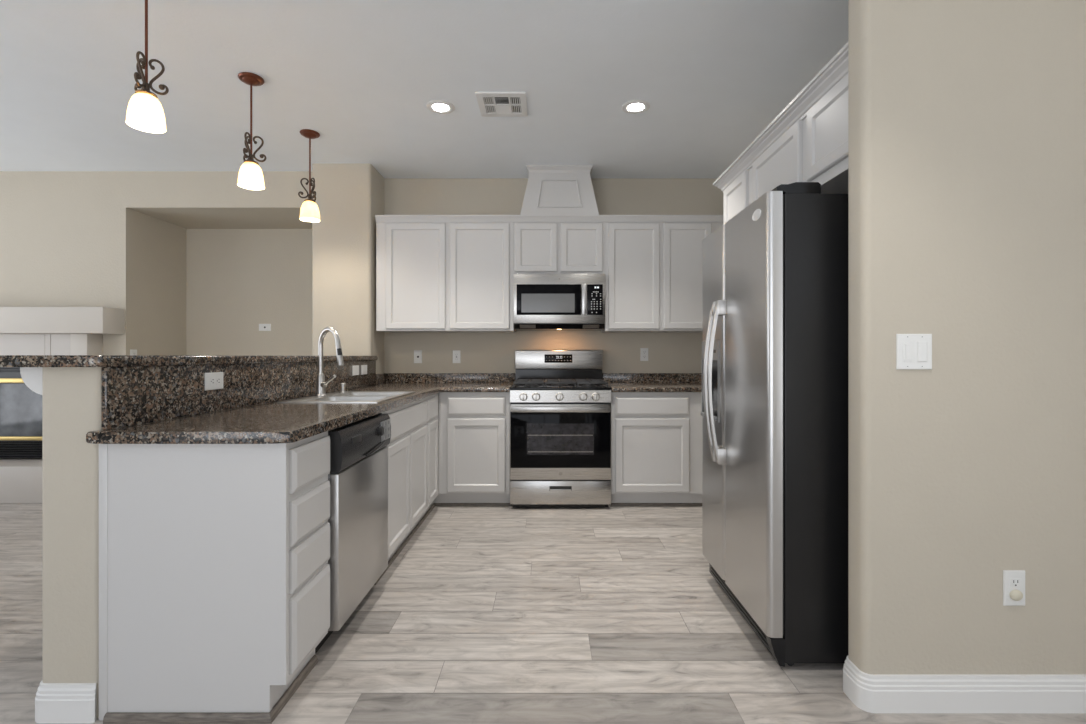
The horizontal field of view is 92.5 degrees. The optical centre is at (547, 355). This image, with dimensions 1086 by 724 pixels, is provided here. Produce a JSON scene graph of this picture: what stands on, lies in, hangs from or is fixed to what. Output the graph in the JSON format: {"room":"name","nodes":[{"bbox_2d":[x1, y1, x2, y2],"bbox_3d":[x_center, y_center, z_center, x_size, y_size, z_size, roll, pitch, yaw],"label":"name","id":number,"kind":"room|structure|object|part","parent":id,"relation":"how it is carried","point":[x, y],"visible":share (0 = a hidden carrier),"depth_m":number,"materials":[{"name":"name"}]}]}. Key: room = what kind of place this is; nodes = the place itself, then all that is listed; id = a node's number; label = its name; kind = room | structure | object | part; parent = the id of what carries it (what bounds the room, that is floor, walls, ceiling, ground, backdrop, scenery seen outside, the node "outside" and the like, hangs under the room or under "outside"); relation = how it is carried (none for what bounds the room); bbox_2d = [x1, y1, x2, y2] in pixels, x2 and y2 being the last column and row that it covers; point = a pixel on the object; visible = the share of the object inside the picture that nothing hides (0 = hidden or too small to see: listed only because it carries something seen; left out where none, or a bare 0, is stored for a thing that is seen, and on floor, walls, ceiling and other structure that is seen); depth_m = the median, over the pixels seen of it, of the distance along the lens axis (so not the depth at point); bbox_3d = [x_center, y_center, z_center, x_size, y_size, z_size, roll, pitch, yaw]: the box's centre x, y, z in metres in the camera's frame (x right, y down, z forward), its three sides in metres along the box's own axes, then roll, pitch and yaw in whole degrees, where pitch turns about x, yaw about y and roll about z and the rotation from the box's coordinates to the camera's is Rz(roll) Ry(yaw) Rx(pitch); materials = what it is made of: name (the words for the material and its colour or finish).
{"room":"kitchen","nodes":[
{"label":"kitchen","id":0,"kind":"room"},
{"bbox_2d":[0,171,311,355],"bbox_3d":[-4.065,-0.210,4.850,4.270,2.720,0.860,0,0,0],"label":"wall","id":1,"kind":"structure","parent":0,"point":[195,261],"depth_m":4.49,"materials":[{"name":"beige paint"}]},
{"bbox_2d":[130,349,136,354],"bbox_3d":[-3.583,0.000,4.500,0.008,0.114,0.070,0,0,0],"label":"outlet plate","id":2,"kind":"object","parent":1,"relation":"attached to","point":[132,351],"visible":0.45,"depth_m":4.49,"materials":[{"name":"white plastic"}]},
{"bbox_2d":[259,324,270,330],"bbox_3d":[-2.808,-0.284,5.155,0.118,0.070,0.009,0,0,0],"label":"cable plate","id":3,"kind":"object","parent":1,"relation":"attached to","point":[262,327],"visible":1,"depth_m":5.15,"materials":[{"name":"white plastic"}]},
{"bbox_2d":[42,360,372,718],"bbox_3d":[-1.516,0.593,2.942,0.192,1.115,2.595,0,0,0],"label":"wall","id":4,"kind":"structure","parent":0,"point":[71,396],"depth_m":1.65,"materials":[{"name":"beige paint"}]},
{"bbox_2d":[20,367,41,394],"bbox_3d":[-1.662,0.083,1.704,0.098,0.094,0.037,0,0,0],"label":"corbel","id":5,"kind":"object","parent":4,"relation":"attached to","point":[31,376],"visible":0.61,"depth_m":1.69,"materials":[{"name":"white paint"}]},
{"bbox_2d":[35,681,95,722],"bbox_3d":[-1.526,1.093,2.934,0.206,0.115,2.612,0,0,0],"label":"baseboard","id":6,"kind":"structure","parent":4,"relation":"attached to","point":[54,702],"depth_m":1.63,"materials":[{"name":"white paint"}]},
{"bbox_2d":[0,355,377,366],"bbox_3d":[-1.629,0.016,2.921,0.482,0.036,2.633,0,0,0],"label":"bar","id":7,"kind":"object","parent":4,"relation":"on","point":[5,360],"visible":0.95,"depth_m":1.78,"materials":[{"name":"brown stone"}]},
{"bbox_2d":[103,655,317,723],"bbox_3d":[-1.127,1.137,1.790,0.525,0.027,0.331,0,0,0],"label":"toe kick","id":8,"kind":"object","parent":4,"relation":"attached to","point":[109,718],"depth_m":1.63,"materials":[{"name":"beige wood"}]},
{"bbox_2d":[102,360,375,429],"bbox_3d":[-1.411,0.136,2.945,0.017,0.200,2.586,0,0,0],"label":"granite splash","id":9,"kind":"object","parent":4,"relation":"attached to","point":[131,395],"visible":1,"depth_m":2.10,"materials":[{"name":"brown stone"}]},
{"bbox_2d":[205,372,222,390],"bbox_3d":[-1.398,0.105,2.181,0.008,0.072,0.116,0,0,0],"label":"outlet plate","id":10,"kind":"object","parent":9,"relation":"attached to","point":[213,381],"visible":1,"depth_m":2.17,"materials":[{"name":"white plastic"}]},
{"bbox_2d":[210,377,214,384],"bbox_3d":[-1.396,0.105,2.162,0.003,0.033,0.028,0,0,0],"label":"receptacle","id":11,"kind":"object","parent":10,"relation":"attached to","point":[212,379],"depth_m":2.16,"materials":[{"name":"grey plastic"}]},
{"bbox_2d":[216,377,219,384],"bbox_3d":[-1.396,0.105,2.200,0.003,0.033,0.028,0,0,0],"label":"receptacle","id":12,"kind":"object","parent":10,"relation":"attached to","point":[217,378],"depth_m":2.20,"materials":[{"name":"grey plastic"}]},
{"bbox_2d":[352,365,358,375],"bbox_3d":[-1.398,0.105,3.785,0.008,0.072,0.116,0,0,0],"label":"switch plate","id":13,"kind":"object","parent":9,"relation":"attached to","point":[355,369],"visible":1,"depth_m":3.77,"materials":[{"name":"white plastic"}]},
{"bbox_2d":[361,365,366,374],"bbox_3d":[-1.398,0.105,3.960,0.008,0.072,0.116,0,0,0],"label":"switch plate","id":14,"kind":"object","parent":9,"relation":"attached to","point":[363,367],"visible":1,"depth_m":3.94,"materials":[{"name":"white plastic"}]},
{"bbox_2d":[376,373,385,383],"bbox_3d":[-1.437,0.194,4.422,0.018,0.084,0.352,0,0,0],"label":"backsplash","id":15,"kind":"structure","parent":4,"relation":"attached to","point":[380,378],"depth_m":4.43,"materials":[{"name":"brown stone"}]},
{"bbox_2d":[312,163,383,373],"bbox_3d":[-1.688,-0.210,4.760,0.483,2.720,1.040,0,0,0],"label":"wall column","id":16,"kind":"structure","parent":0,"point":[349,196],"depth_m":4.24,"materials":[{"name":"beige paint"}]},
{"bbox_2d":[0,0,847,178],"bbox_3d":[-1.500,-1.620,0.950,9.600,0.100,8.900,0,0,0],"label":"ceiling","id":17,"kind":"structure","parent":0,"point":[362,75],"depth_m":2.94,"materials":[{"name":"paint"}]},
{"bbox_2d":[125,0,168,132],"bbox_3d":[-1.677,-1.264,2.167,0.139,0.612,0.143,0,0,0],"label":"pendant lamp","id":18,"kind":"object","parent":17,"relation":"hanging from","point":[145,113],"visible":1,"depth_m":2.16,"materials":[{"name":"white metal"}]},
{"bbox_3d":[-1.676,-1.023,2.170,0.137,0.130,0.137,0,0,0],"label":"lamp shade","id":19,"kind":"part","parent":18,"relation":"part of","materials":[{"name":"white glass"}]},
{"bbox_3d":[-1.676,-1.324,2.170,0.010,0.432,0.011,0,0,0],"label":"rod","id":20,"kind":"part","parent":18,"relation":"part of","materials":[{"name":"brown metal"}]},
{"bbox_2d":[237,72,265,189],"bbox_3d":[-1.677,-1.264,2.934,0.139,0.612,0.143,0,0,8],"label":"pendant lamp","id":21,"kind":"object","parent":17,"relation":"hanging from","point":[250,176],"visible":1,"depth_m":2.92,"materials":[{"name":"white glass"}]},
{"bbox_3d":[-1.676,-1.324,2.937,0.011,0.432,0.011,0,0,8],"label":"rod","id":22,"kind":"part","parent":21,"relation":"part of","materials":[{"name":"brown metal"}]},
{"bbox_3d":[-1.676,-1.023,2.937,0.137,0.130,0.137,0,0,8],"label":"lamp shade","id":23,"kind":"part","parent":21,"relation":"part of","materials":[{"name":"white glass"}]},
{"bbox_2d":[298,129,319,221],"bbox_3d":[-1.674,-1.264,3.664,0.139,0.612,0.143,0,0,14],"label":"pendant lamp","id":24,"kind":"object","parent":17,"relation":"hanging from","point":[309,212],"visible":1,"depth_m":3.63,"materials":[{"name":"white glass"}]},
{"bbox_3d":[-1.676,-1.023,3.661,0.137,0.130,0.137,0,0,14],"label":"lamp shade","id":25,"kind":"part","parent":24,"relation":"part of","materials":[{"name":"white glass"}]},
{"bbox_3d":[-1.676,-1.324,3.661,0.010,0.432,0.011,0,0,14],"label":"rod","id":26,"kind":"part","parent":24,"relation":"part of","materials":[{"name":"brown metal"}]},
{"bbox_2d":[426,100,454,113],"bbox_3d":[-0.676,-1.565,3.275,0.176,0.008,0.176,0,0,0],"label":"recessed light","id":27,"kind":"object","parent":17,"relation":"in","point":[436,106],"visible":1,"depth_m":3.26,"materials":[{"name":"white paint"}]},
{"bbox_2d":[475,92,527,116],"bbox_3d":[-0.282,-1.565,3.240,0.300,0.010,0.300,0,0,0],"label":"ceiling vent","id":28,"kind":"object","parent":17,"relation":"in","point":[491,104],"visible":1,"depth_m":3.23,"materials":[{"name":"white metal"}]},
{"bbox_2d":[622,100,649,113],"bbox_3d":[0.553,-1.565,3.272,0.176,0.008,0.176,0,0,0],"label":"recessed light","id":29,"kind":"object","parent":17,"relation":"in","point":[633,106],"visible":1,"depth_m":3.26,"materials":[{"name":"white paint"}]},
{"bbox_2d":[0,501,1085,723],"bbox_3d":[-1.510,1.151,0.928,12.067,0.002,8.945,0,0,0],"label":"floor","id":30,"kind":"structure","parent":0,"point":[510,614],"depth_m":2.11,"materials":[{"name":"grey wood"}]},
{"bbox_2d":[0,458,41,502],"bbox_3d":[-4.700,1.006,4.234,2.200,0.287,0.369,0,0,0],"label":"hearth","id":31,"kind":"object","parent":30,"relation":"on","point":[20,478],"visible":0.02,"depth_m":4.05,"materials":[{"name":"grey tile"}]},
{"bbox_2d":[0,334,102,457],"bbox_3d":[-4.766,0.334,4.343,1.967,1.032,0.151,0,0,0],"label":"fireplace","id":32,"kind":"object","parent":31,"relation":"on","point":[20,407],"visible":0.3,"depth_m":4.33,"materials":[{"name":"grey tile"}]},
{"bbox_3d":[-4.755,0.448,4.338,1.150,0.435,0.012,0,0,0],"label":"glass","id":33,"kind":"part","parent":32,"relation":"part of","materials":[{"name":"grey glass"}]},
{"bbox_2d":[0,307,124,333],"bbox_3d":[-4.696,-0.290,4.307,2.208,0.215,0.224,0,0,0],"label":"mantel shelf","id":34,"kind":"object","parent":32,"relation":"on","point":[13,320],"visible":1,"depth_m":4.20,"materials":[{"name":"paint"}]},
{"bbox_2d":[99,431,329,720],"bbox_3d":[-1.115,0.712,1.802,0.605,0.876,0.329,0,0,0],"label":"base cabinet","id":35,"kind":"object","parent":30,"relation":"on","point":[214,568],"visible":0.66,"depth_m":1.64,"materials":[{"name":"grey paint"}]},
{"bbox_3d":[-0.822,0.902,1.812,0.020,0.240,0.287,0,0,0],"label":"drawer","id":36,"kind":"part","parent":35,"relation":"part of","materials":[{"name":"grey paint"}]},
{"bbox_3d":[-0.822,0.695,1.812,0.020,0.138,0.287,0,0,0],"label":"drawer","id":37,"kind":"part","parent":35,"relation":"part of","materials":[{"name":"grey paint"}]},
{"bbox_3d":[-0.822,0.540,1.812,0.020,0.144,0.287,0,0,0],"label":"drawer","id":38,"kind":"part","parent":35,"relation":"part of","materials":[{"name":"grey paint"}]},
{"bbox_3d":[-0.822,0.371,1.812,0.020,0.142,0.287,0,0,0],"label":"drawer","id":39,"kind":"part","parent":35,"relation":"part of","materials":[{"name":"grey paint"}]},
{"bbox_2d":[315,414,390,652],"bbox_3d":[-1.073,0.709,2.283,0.605,0.853,0.626,0,0,0],"label":"dishwasher","id":40,"kind":"object","parent":30,"relation":"on","point":[358,475],"visible":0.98,"depth_m":2.17,"materials":[{"name":"silver metal"}]},
{"bbox_3d":[-0.895,1.093,2.287,0.020,0.085,0.606,0,0,0],"label":"kick plate","id":41,"kind":"part","parent":40,"relation":"part of","materials":[{"name":"black metal"}]},
{"bbox_3d":[-0.819,0.750,2.288,0.046,0.600,0.616,0,0,0],"label":"door","id":42,"kind":"part","parent":40,"relation":"part of","materials":[{"name":"silver metal"}]},
{"bbox_3d":[-0.813,0.368,2.288,0.058,0.160,0.616,0,0,0],"label":"control panel","id":43,"kind":"part","parent":40,"relation":"part of","materials":[{"name":"grey plastic"}]},
{"bbox_3d":[-0.785,0.418,2.360,0.020,0.032,0.251,0,0,0],"label":"handle","id":44,"kind":"part","parent":40,"relation":"part of","materials":[{"name":"black"}]},
{"bbox_3d":[-0.786,0.358,2.515,0.006,0.093,0.140,0,0,0],"label":"button panel","id":45,"kind":"part","parent":40,"relation":"part of","materials":[{"name":"grey plastic"}]},
{"bbox_2d":[379,398,427,560],"bbox_3d":[-1.099,0.712,3.067,0.573,0.876,0.922,0,0,0],"label":"base cabinet","id":46,"kind":"object","parent":30,"relation":"on","point":[408,445],"visible":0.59,"depth_m":3.02,"materials":[{"name":"grey paint"}]},
{"bbox_2d":[86,373,514,443],"bbox_3d":[-0.868,0.212,3.107,1.156,0.121,2.983,0,0,0],"label":"countertop","id":47,"kind":"structure","parent":46,"relation":"on","point":[274,422],"depth_m":2.00,"materials":[{"name":"brown stone"}]},
{"bbox_2d":[315,327,343,395],"bbox_3d":[-1.240,0.032,2.945,0.246,0.396,0.064,0,0,38],"label":"faucet","id":48,"kind":"object","parent":47,"relation":"on","point":[321,384],"visible":1,"depth_m":2.98,"materials":[{"name":"grey metal"}]},
{"bbox_3d":[-1.252,0.143,2.968,0.106,0.077,0.033,0,0,28],"label":"lever","id":49,"kind":"part","parent":48,"relation":"part of","materials":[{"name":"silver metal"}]},
{"bbox_2d":[277,383,415,402],"bbox_3d":[-1.110,0.291,3.000,0.504,0.242,0.776,0,0,0],"label":"sink","id":50,"kind":"object","parent":47,"relation":"in","point":[350,396],"depth_m":2.98,"materials":[{"name":"silver metal"}]},
{"bbox_3d":[-1.290,0.200,3.270,0.044,0.060,0.044,0,0,0],"label":"air gap cap","id":51,"kind":"part","parent":50,"relation":"part of","materials":[{"name":"silver metal"}]},
{"bbox_3d":[-1.079,0.323,2.825,0.367,0.178,0.320,0,0,0],"label":"bowl","id":52,"kind":"part","parent":50,"relation":"part of","materials":[{"name":"silver metal"}]},
{"bbox_3d":[-1.079,0.323,3.180,0.367,0.178,0.310,0,0,0],"label":"bowl","id":53,"kind":"part","parent":50,"relation":"part of","materials":[{"name":"silver metal"}]},
{"bbox_3d":[-0.822,0.749,2.850,0.020,0.566,0.450,0,0,0],"label":"door","id":54,"kind":"part","parent":46,"relation":"part of","materials":[{"name":"grey paint"}]},
{"bbox_3d":[-0.822,0.376,3.068,0.020,0.144,0.887,0,0,0],"label":"false drawer","id":55,"kind":"part","parent":46,"relation":"part of","materials":[{"name":"grey paint"}]},
{"bbox_3d":[-0.822,0.749,3.302,0.020,0.566,0.420,0,0,0],"label":"door","id":56,"kind":"part","parent":46,"relation":"part of","materials":[{"name":"grey paint"}]},
{"bbox_2d":[418,393,437,521],"bbox_3d":[-1.099,0.712,3.760,0.573,0.876,0.460,0,0,0],"label":"base cabinet","id":57,"kind":"object","parent":30,"relation":"on","point":[432,401],"visible":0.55,"depth_m":3.70,"materials":[{"name":"grey paint"}]},
{"bbox_3d":[-0.822,0.376,3.698,0.020,0.144,0.304,0,0,0],"label":"drawer","id":58,"kind":"part","parent":57,"relation":"part of","materials":[{"name":"grey paint"}]},
{"bbox_3d":[-0.822,0.749,3.698,0.020,0.566,0.304,0,0,0],"label":"door","id":59,"kind":"part","parent":57,"relation":"part of","materials":[{"name":"grey paint"}]},
{"bbox_2d":[374,503,509,584],"bbox_3d":[-0.586,1.140,3.305,0.587,0.020,1.387,0,0,0],"label":"trim","id":60,"kind":"structure","parent":30,"relation":"on","point":[427,513],"depth_m":3.71,"materials":[{"name":"beige wood"}]},
{"bbox_2d":[434,392,510,502],"bbox_3d":[-0.584,0.712,4.253,0.588,0.876,0.665,0,0,0],"label":"base cabinet","id":61,"kind":"object","parent":30,"relation":"on","point":[474,427],"visible":0.79,"depth_m":3.93,"materials":[{"name":"grey paint"}]},
{"bbox_3d":[-0.542,0.378,3.930,0.440,0.140,0.020,0,0,0],"label":"drawer","id":62,"kind":"part","parent":61,"relation":"part of","materials":[{"name":"grey paint"}]},
{"bbox_3d":[-0.542,0.750,3.930,0.440,0.556,0.020,0,0,0],"label":"door","id":63,"kind":"part","parent":61,"relation":"part of","materials":[{"name":"grey paint"}]},
{"bbox_2d":[510,350,610,506],"bbox_3d":[0.094,0.548,4.215,0.764,1.202,0.754,0,0,0],"label":"range","id":64,"kind":"object","parent":30,"relation":"on","point":[560,406],"visible":1,"depth_m":3.88,"materials":[{"name":"silver metal"}]},
{"bbox_3d":[-0.182,0.304,3.871,0.062,0.062,0.034,0,0,0],"label":"knob","id":65,"kind":"part","parent":64,"relation":"part of","materials":[{"name":"silver metal"}]},
{"bbox_3d":[-0.129,0.223,4.030,0.124,0.022,0.124,0,0,0],"label":"burner","id":66,"kind":"part","parent":64,"relation":"part of","materials":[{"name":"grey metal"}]},
{"bbox_3d":[-0.088,0.304,3.871,0.062,0.062,0.034,0,0,0],"label":"knob","id":67,"kind":"part","parent":64,"relation":"part of","materials":[{"name":"silver metal"}]},
{"bbox_3d":[0.087,0.304,3.871,0.062,0.062,0.034,0,0,0],"label":"knob","id":68,"kind":"part","parent":64,"relation":"part of","materials":[{"name":"silver metal"}]},
{"bbox_3d":[0.094,1.022,3.905,0.756,0.176,0.040,0,0,0],"label":"storage drawer","id":69,"kind":"part","parent":64,"relation":"part of","materials":[{"name":"silver metal"}]},
{"bbox_3d":[0.094,0.643,3.905,0.756,0.566,0.040,0,0,0],"label":"oven door","id":70,"kind":"part","parent":64,"relation":"part of","materials":[{"name":"black glass"}]},
{"bbox_3d":[0.094,0.395,3.862,0.732,0.045,0.048,0,0,0],"label":"handle","id":71,"kind":"part","parent":64,"relation":"part of","materials":[{"name":"silver metal"}]},
{"bbox_3d":[0.094,0.625,3.883,0.748,0.421,0.004,0,0,0],"label":"door glass","id":72,"kind":"part","parent":64,"relation":"part of","materials":[{"name":"black glass"}]},
{"bbox_2d":[510,383,610,389],"bbox_3d":[0.094,0.244,4.199,0.758,0.021,0.622,0,0,0],"label":"cooktop","id":73,"kind":"object","parent":64,"relation":"in","point":[544,386],"depth_m":3.89,"materials":[{"name":"black metal"}]},
{"bbox_3d":[0.094,0.301,3.902,0.756,0.090,0.045,0,0,0],"label":"control panel","id":74,"kind":"part","parent":64,"relation":"part of","materials":[{"name":"silver metal"}]},
{"bbox_3d":[0.262,0.304,3.871,0.062,0.062,0.034,0,0,0],"label":"knob","id":75,"kind":"part","parent":64,"relation":"part of","materials":[{"name":"silver metal"}]},
{"bbox_3d":[0.317,0.223,4.030,0.114,0.022,0.114,0,0,0],"label":"burner","id":76,"kind":"part","parent":64,"relation":"part of","materials":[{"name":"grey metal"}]},
{"bbox_3d":[0.356,0.304,3.871,0.062,0.062,0.034,0,0,0],"label":"knob","id":77,"kind":"part","parent":64,"relation":"part of","materials":[{"name":"silver metal"}]},
{"bbox_2d":[610,392,701,505],"bbox_3d":[1.040,0.712,4.253,1.120,0.876,0.665,0,0,0],"label":"base cabinet","id":78,"kind":"object","parent":30,"relation":"on","point":[656,437],"visible":0.64,"depth_m":3.93,"materials":[{"name":"grey paint"}]},
{"bbox_2d":[602,373,701,391],"bbox_3d":[1.052,0.212,4.252,1.147,0.121,0.693,0,0,0],"label":"countertop","id":79,"kind":"structure","parent":78,"relation":"on","point":[618,382],"depth_m":4.58,"materials":[{"name":"brown stone"}]},
{"bbox_3d":[0.788,0.378,3.930,0.560,0.140,0.020,0,0,0],"label":"drawer","id":80,"kind":"part","parent":78,"relation":"part of","materials":[{"name":"grey paint"}]},
{"bbox_3d":[0.788,0.750,3.930,0.560,0.556,0.020,0,0,0],"label":"door","id":81,"kind":"part","parent":78,"relation":"part of","materials":[{"name":"grey paint"}]},
{"bbox_2d":[611,503,701,505],"bbox_3d":[1.041,1.140,3.992,1.118,0.020,0.014,0,0,0],"label":"trim","id":82,"kind":"structure","parent":30,"relation":"on","point":[612,504],"depth_m":3.99,"materials":[{"name":"beige wood"}]},
{"bbox_2d":[701,182,847,666],"bbox_3d":[1.138,0.258,2.301,0.844,1.783,0.822,0,0,0],"label":"refrigerator","id":83,"kind":"object","parent":30,"relation":"on","point":[774,413],"visible":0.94,"depth_m":1.89,"materials":[{"name":"silver metal"}]},
{"bbox_3d":[0.758,0.117,2.400,0.084,0.735,0.024,0,0,0],"label":"handle","id":84,"kind":"part","parent":83,"relation":"part of","materials":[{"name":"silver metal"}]},
{"bbox_3d":[0.827,0.212,2.542,0.053,1.625,0.341,0,0,0],"label":"door","id":85,"kind":"part","parent":83,"relation":"part of","materials":[{"name":"silver metal"}]},
{"bbox_3d":[0.758,0.117,2.337,0.084,0.735,0.024,0,0,0],"label":"handle","id":86,"kind":"part","parent":83,"relation":"part of","materials":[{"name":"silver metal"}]},
{"bbox_3d":[0.827,0.212,2.128,0.053,1.625,0.476,0,0,0],"label":"door","id":87,"kind":"part","parent":83,"relation":"part of","materials":[{"name":"silver metal"}]},
{"bbox_2d":[384,179,722,379],"bbox_3d":[0.075,-0.210,4.660,3.350,2.720,0.120,0,0,0],"label":"wall","id":88,"kind":"structure","parent":0,"point":[480,352],"depth_m":4.60,"materials":[{"name":"beige paint"}]},
{"bbox_2d":[414,350,421,362],"bbox_3d":[-1.150,0.007,4.595,0.070,0.114,0.009,0,0,0],"label":"jack plate","id":89,"kind":"object","parent":88,"relation":"attached to","point":[417,353],"visible":1,"depth_m":4.59,"materials":[{"name":"white plastic"}]},
{"bbox_2d":[376,222,515,332],"bbox_3d":[-0.849,-0.671,4.428,1.129,0.928,0.335,0,0,0],"label":"upper cabinet","id":90,"kind":"object","parent":88,"relation":"attached to","point":[432,277],"visible":0.97,"depth_m":4.27,"materials":[{"name":"grey paint"}]},
{"bbox_3d":[-1.087,-0.655,4.270,0.489,0.866,0.020,0,0,0],"label":"door","id":91,"kind":"part","parent":90,"relation":"part of","materials":[{"name":"grey paint"}]},
{"bbox_3d":[-0.561,-0.655,4.270,0.488,0.866,0.020,0,0,0],"label":"door","id":92,"kind":"part","parent":90,"relation":"part of","materials":[{"name":"grey paint"}]},
{"bbox_2d":[375,215,722,221],"bbox_3d":[0.106,-1.127,4.263,3.038,0.050,0.034,0,0,0],"label":"trim","id":93,"kind":"structure","parent":90,"relation":"attached to","point":[379,218],"depth_m":4.26,"materials":[{"name":"grey paint"}]},
{"bbox_2d":[386,373,514,382],"bbox_3d":[-0.859,0.194,4.588,1.137,0.084,0.020,0,0,0],"label":"backsplash","id":94,"kind":"structure","parent":88,"relation":"attached to","point":[390,377],"depth_m":4.58,"materials":[{"name":"brown stone"}]},
{"bbox_2d":[453,350,460,362],"bbox_3d":[-0.808,0.007,4.595,0.070,0.114,0.008,0,0,0],"label":"outlet plate","id":95,"kind":"object","parent":88,"relation":"attached to","point":[456,353],"visible":1,"depth_m":4.59,"materials":[{"name":"white plastic"}]},
{"bbox_2d":[520,165,598,214],"bbox_3d":[0.095,-1.361,4.430,0.650,0.416,0.329,0,0,0],"label":"hood chimney","id":96,"kind":"object","parent":88,"relation":"attached to","point":[550,189],"visible":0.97,"depth_m":4.28,"materials":[{"name":"grey paint"}]},
{"bbox_3d":[0.097,-1.335,4.279,0.379,0.234,0.026,0,0,0],"label":"panel moulding","id":97,"kind":"part","parent":96,"relation":"part of","materials":[{"name":"grey paint"}]},
{"bbox_3d":[0.096,-1.540,4.431,0.544,0.060,0.329,0,0,0],"label":"cap moulding","id":98,"kind":"part","parent":96,"relation":"part of","materials":[{"name":"grey paint"}]},
{"bbox_2d":[514,222,604,273],"bbox_3d":[0.093,-0.904,4.428,0.752,0.462,0.335,0,0,0],"label":"upper cabinet","id":99,"kind":"object","parent":88,"relation":"attached to","point":[539,247],"visible":0.88,"depth_m":4.27,"materials":[{"name":"grey paint"}]},
{"bbox_3d":[-0.098,-0.890,4.270,0.348,0.396,0.020,0,0,0],"label":"door","id":100,"kind":"part","parent":99,"relation":"part of","materials":[{"name":"grey paint"}]},
{"bbox_2d":[514,274,604,330],"bbox_3d":[0.093,-0.445,4.378,0.744,0.451,0.423,0,0,0],"label":"microwave","id":101,"kind":"object","parent":99,"relation":"attached to","point":[542,302],"visible":1,"depth_m":4.20,"materials":[{"name":"grey metal"}]},
{"bbox_3d":[0.007,-0.456,4.204,0.522,0.248,0.006,0,0,0],"label":"door","id":102,"kind":"part","parent":101,"relation":"part of","materials":[{"name":"black glass"}]},
{"bbox_3d":[0.291,-0.456,4.186,0.036,0.248,0.039,0,0,0],"label":"handle","id":103,"kind":"part","parent":101,"relation":"part of","materials":[{"name":"silver metal"}]},
{"bbox_3d":[0.276,-0.890,4.270,0.344,0.396,0.020,0,0,0],"label":"door","id":104,"kind":"part","parent":99,"relation":"part of","materials":[{"name":"grey paint"}]},
{"bbox_2d":[640,348,647,360],"bbox_3d":[0.852,-0.013,4.596,0.070,0.114,0.008,0,0,0],"label":"outlet plate","id":105,"kind":"object","parent":88,"relation":"attached to","point":[643,351],"visible":1,"depth_m":4.59,"materials":[{"name":"white plastic"}]},
{"bbox_2d":[602,373,701,382],"bbox_3d":[1.052,0.194,4.588,1.147,0.084,0.020,0,0,0],"label":"backsplash","id":106,"kind":"structure","parent":88,"relation":"attached to","point":[608,377],"depth_m":4.58,"materials":[{"name":"brown stone"}]},
{"bbox_2d":[601,222,722,332],"bbox_3d":[1.048,-0.671,4.428,1.155,0.928,0.335,0,0,0],"label":"upper cabinet","id":107,"kind":"object","parent":88,"relation":"attached to","point":[653,270],"visible":0.7,"depth_m":4.27,"materials":[{"name":"grey paint"}]},
{"bbox_3d":[0.706,-0.655,4.270,0.420,0.866,0.020,0,0,0],"label":"door","id":108,"kind":"part","parent":107,"relation":"part of","materials":[{"name":"grey paint"}]},
{"bbox_3d":[1.146,-0.655,4.270,0.392,0.866,0.020,0,0,0],"label":"door","id":109,"kind":"part","parent":107,"relation":"part of","materials":[{"name":"grey paint"}]},
{"bbox_2d":[848,0,1085,673],"bbox_3d":[2.114,-0.210,1.745,2.172,2.720,0.110,0,0,0],"label":"wall","id":110,"kind":"structure","parent":0,"point":[967,118],"depth_m":1.69,"materials":[{"name":"beige paint"}]},
{"bbox_2d":[896,334,931,369],"bbox_3d":[1.188,-0.014,1.685,0.114,0.116,0.009,0,0,0],"label":"switch plate","id":111,"kind":"object","parent":110,"relation":"attached to","point":[913,351],"visible":1,"depth_m":1.68,"materials":[{"name":"white plastic"}]},
{"bbox_2d":[843,656,1085,712],"bbox_3d":[2.106,1.093,1.745,2.189,0.115,0.144,0,0,0],"label":"baseboard","id":112,"kind":"structure","parent":110,"relation":"attached to","point":[871,693],"depth_m":1.68,"materials":[{"name":"white paint"}]},
{"bbox_2d":[1003,570,1024,605],"bbox_3d":[1.513,0.753,1.680,0.070,0.114,0.020,0,0,0],"label":"outlet plate","id":113,"kind":"object","parent":110,"relation":"attached to","point":[1013,580],"visible":1,"depth_m":1.68,"materials":[{"name":"white plastic"}]},
{"bbox_2d":[1010,578,1020,586],"bbox_3d":[1.513,0.734,1.683,0.033,0.028,0.003,0,0,0],"label":"receptacle","id":114,"kind":"object","parent":113,"relation":"attached to","point":[1014,582],"depth_m":1.68,"materials":[{"name":"grey plastic"}]},
{"bbox_3d":[1.690,-0.210,3.200,0.120,2.720,2.800,0,0,0],"label":"wall","id":115,"kind":"structure","parent":0,"visible":0},
{"bbox_2d":[723,168,751,224],"bbox_3d":[1.353,-0.869,3.016,0.545,0.363,0.428,0,0,0],"label":"upper cabinet","id":116,"kind":"object","parent":115,"relation":"attached to","point":[737,196],"visible":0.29,"depth_m":2.98,"materials":[{"name":"grey paint"}]},
{"bbox_2d":[752,74,847,202],"bbox_3d":[1.353,-0.869,2.306,0.545,0.363,0.988,0,0,0],"label":"upper cabinet","id":117,"kind":"object","parent":115,"relation":"attached to","point":[815,148],"visible":0.35,"depth_m":2.13,"materials":[{"name":"grey paint"}]},
{"bbox_3d":[1.090,-0.876,2.499,0.020,0.292,0.506,0,0,0],"label":"door","id":118,"kind":"part","parent":117,"relation":"part of","materials":[{"name":"grey paint"}]},
{"bbox_2d":[713,42,847,190],"bbox_3d":[1.336,-1.055,2.547,0.588,0.074,1.485,0,0,0],"label":"trim","id":119,"kind":"structure","parent":117,"relation":"attached to","point":[835,70],"depth_m":2.27,"materials":[{"name":"grey paint"}]},
{"bbox_3d":[1.090,-0.876,1.999,0.020,0.292,0.354,0,0,0],"label":"door","id":120,"kind":"part","parent":117,"relation":"part of","materials":[{"name":"grey paint"}]}
]}

